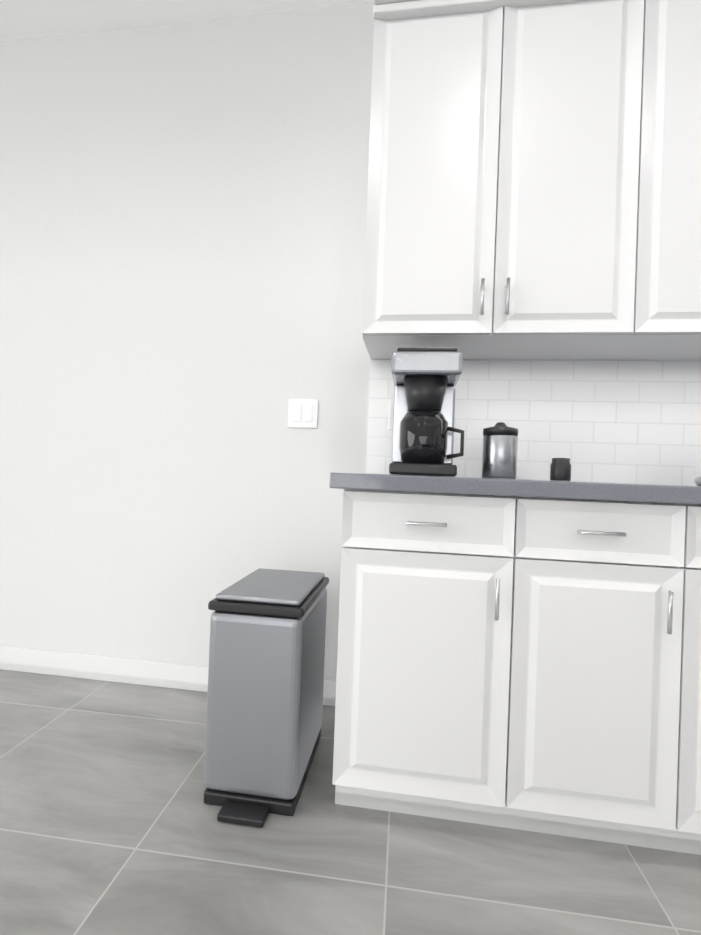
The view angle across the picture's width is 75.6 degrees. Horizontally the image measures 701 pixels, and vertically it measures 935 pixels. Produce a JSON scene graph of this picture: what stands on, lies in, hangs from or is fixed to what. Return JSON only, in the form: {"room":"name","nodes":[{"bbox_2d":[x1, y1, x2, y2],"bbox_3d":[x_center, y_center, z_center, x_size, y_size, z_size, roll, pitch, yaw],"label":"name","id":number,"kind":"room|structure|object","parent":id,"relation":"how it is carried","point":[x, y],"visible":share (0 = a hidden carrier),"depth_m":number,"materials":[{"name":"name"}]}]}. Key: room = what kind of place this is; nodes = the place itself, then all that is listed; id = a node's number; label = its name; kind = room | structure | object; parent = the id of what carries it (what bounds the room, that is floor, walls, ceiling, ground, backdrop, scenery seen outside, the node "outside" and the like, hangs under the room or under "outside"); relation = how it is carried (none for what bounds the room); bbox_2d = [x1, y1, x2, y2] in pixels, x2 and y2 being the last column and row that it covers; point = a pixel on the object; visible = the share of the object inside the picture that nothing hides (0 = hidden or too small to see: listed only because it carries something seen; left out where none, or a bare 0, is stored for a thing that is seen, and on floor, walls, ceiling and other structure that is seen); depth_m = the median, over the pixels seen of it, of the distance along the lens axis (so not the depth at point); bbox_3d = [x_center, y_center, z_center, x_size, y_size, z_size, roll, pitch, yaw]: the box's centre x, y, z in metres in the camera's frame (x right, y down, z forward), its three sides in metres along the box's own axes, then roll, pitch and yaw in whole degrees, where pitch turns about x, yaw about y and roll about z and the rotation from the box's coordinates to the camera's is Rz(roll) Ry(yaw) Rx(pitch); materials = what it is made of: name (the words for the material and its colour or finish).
{"room":"kitchen","nodes":[
{"label":"kitchen","id":0,"kind":"room"},
{"bbox_2d":[0,0,372,40],"bbox_3d":[2.533,-1.739,-2.821,16.800,0.370,10.500,2,0,8],"label":"ceiling","id":1,"kind":"structure","parent":0,"point":[23,19],"depth_m":1.88,"materials":[{"name":"white paint"}]},
{"bbox_2d":[0,3,688,679],"bbox_3d":[1.091,-0.419,1.725,12.800,2.800,0.150,2,0,8],"label":"wall","id":2,"kind":"structure","parent":0,"point":[182,233],"depth_m":1.90,"materials":[{"name":"paint"}]},
{"bbox_2d":[0,645,335,705],"bbox_3d":[2.239,0.933,-3.322,16.550,0.100,9.500,2,0,8],"label":"baseboard","id":3,"kind":"structure","parent":2,"relation":"attached to","point":[135,671],"depth_m":1.91,"materials":[{"name":"white wood"}]},
{"bbox_2d":[288,399,317,427],"bbox_3d":[-0.191,-0.217,1.818,0.121,0.115,0.009,2,0,8],"label":"light switch","id":4,"kind":"object","parent":2,"relation":"attached to","point":[302,413],"visible":1,"depth_m":1.81,"materials":[{"name":"white plastic"}]},
{"bbox_2d":[389,400,393,429],"bbox_3d":[0.189,-0.203,1.757,0.075,0.115,0.008,2,0,8],"label":"electrical outlet","id":5,"kind":"object","parent":2,"relation":"attached to","point":[391,412],"visible":0.08,"depth_m":1.76,"materials":[{"name":"white plastic"}]},
{"bbox_2d":[362,0,652,363],"bbox_3d":[0.484,-0.969,1.573,0.820,1.110,0.330,2,0,8],"label":"upper cabinet","id":6,"kind":"object","parent":2,"relation":"attached to","point":[508,167],"depth_m":1.41,"materials":[{"name":"white wood"}]},
{"bbox_2d":[601,0,700,363],"bbox_3d":[1.274,-0.940,1.465,0.775,1.110,0.330,2,0,8],"label":"upper cabinet","id":7,"kind":"object","parent":2,"relation":"attached to","point":[671,314],"depth_m":1.34,"materials":[{"name":"white wood"}]},
{"bbox_2d":[0,669,700,934],"bbox_3d":[3.269,1.075,-2.961,18.500,0.100,10.500,2,0,8],"label":"floor","id":8,"kind":"structure","parent":0,"point":[110,824],"depth_m":1.08,"materials":[{"name":"tile"}]},
{"bbox_2d":[203,568,328,827],"bbox_3d":[-0.245,0.642,1.385,0.269,0.572,0.442,2,0,8],"label":"trash can","id":9,"kind":"object","parent":8,"relation":"on","point":[265,680],"visible":1,"depth_m":1.22,"materials":[{"name":"grey plastic"}]},
{"bbox_2d":[332,488,524,828],"bbox_3d":[0.222,0.506,1.453,0.440,0.880,0.600,2,0,8],"label":"base cabinet","id":10,"kind":"object","parent":8,"relation":"on","point":[429,626],"depth_m":1.16,"materials":[{"name":"white wood"}]},
{"bbox_2d":[513,500,696,852],"bbox_3d":[0.632,0.521,1.396,0.390,0.880,0.600,2,0,8],"label":"base cabinet","id":11,"kind":"object","parent":8,"relation":"on","point":[521,650],"depth_m":1.10,"materials":[{"name":"white wood"}]},
{"bbox_2d":[329,472,700,503],"bbox_3d":[2.038,0.111,1.189,4.139,0.043,0.640,2,0,8],"label":"countertop","id":12,"kind":"structure","parent":11,"relation":"on","point":[368,481],"depth_m":1.10,"materials":[{"name":"grey stone"}]},
{"bbox_2d":[389,347,463,476],"bbox_3d":[0.247,-0.167,1.459,0.230,0.385,0.250,2,0,8],"label":"coffee maker","id":13,"kind":"object","parent":12,"relation":"on","point":[425,380],"visible":1,"depth_m":1.36,"materials":[{"name":"black plastic"}]},
{"bbox_2d":[482,422,517,478],"bbox_3d":[0.471,-0.054,1.427,0.106,0.177,0.106,2,0,8],"label":"canister","id":14,"kind":"object","parent":12,"relation":"on","point":[499,455],"visible":1,"depth_m":1.38,"materials":[{"name":"silver metal"}]},
{"bbox_2d":[550,458,570,480],"bbox_3d":[0.660,0.005,1.420,0.060,0.072,0.060,2,0,8],"label":"spice jar","id":15,"kind":"object","parent":12,"relation":"on","point":[560,469],"visible":1,"depth_m":1.40,"materials":[{"name":"black plastic"}]},
{"bbox_2d":[694,457,700,485],"bbox_3d":[1.147,-0.055,1.313,0.238,0.228,0.190,2,0,8],"label":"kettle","id":16,"kind":"object","parent":12,"relation":"on","point":[697,476],"visible":1,"depth_m":1.34,"materials":[{"name":"silver metal"}]},
{"bbox_2d":[685,504,700,854],"bbox_3d":[1.215,0.543,1.316,0.787,0.880,0.600,2,0,8],"label":"base cabinet","id":17,"kind":"object","parent":8,"relation":"on","point":[695,728],"depth_m":1.08,"materials":[{"name":"white wood"}]}
]}

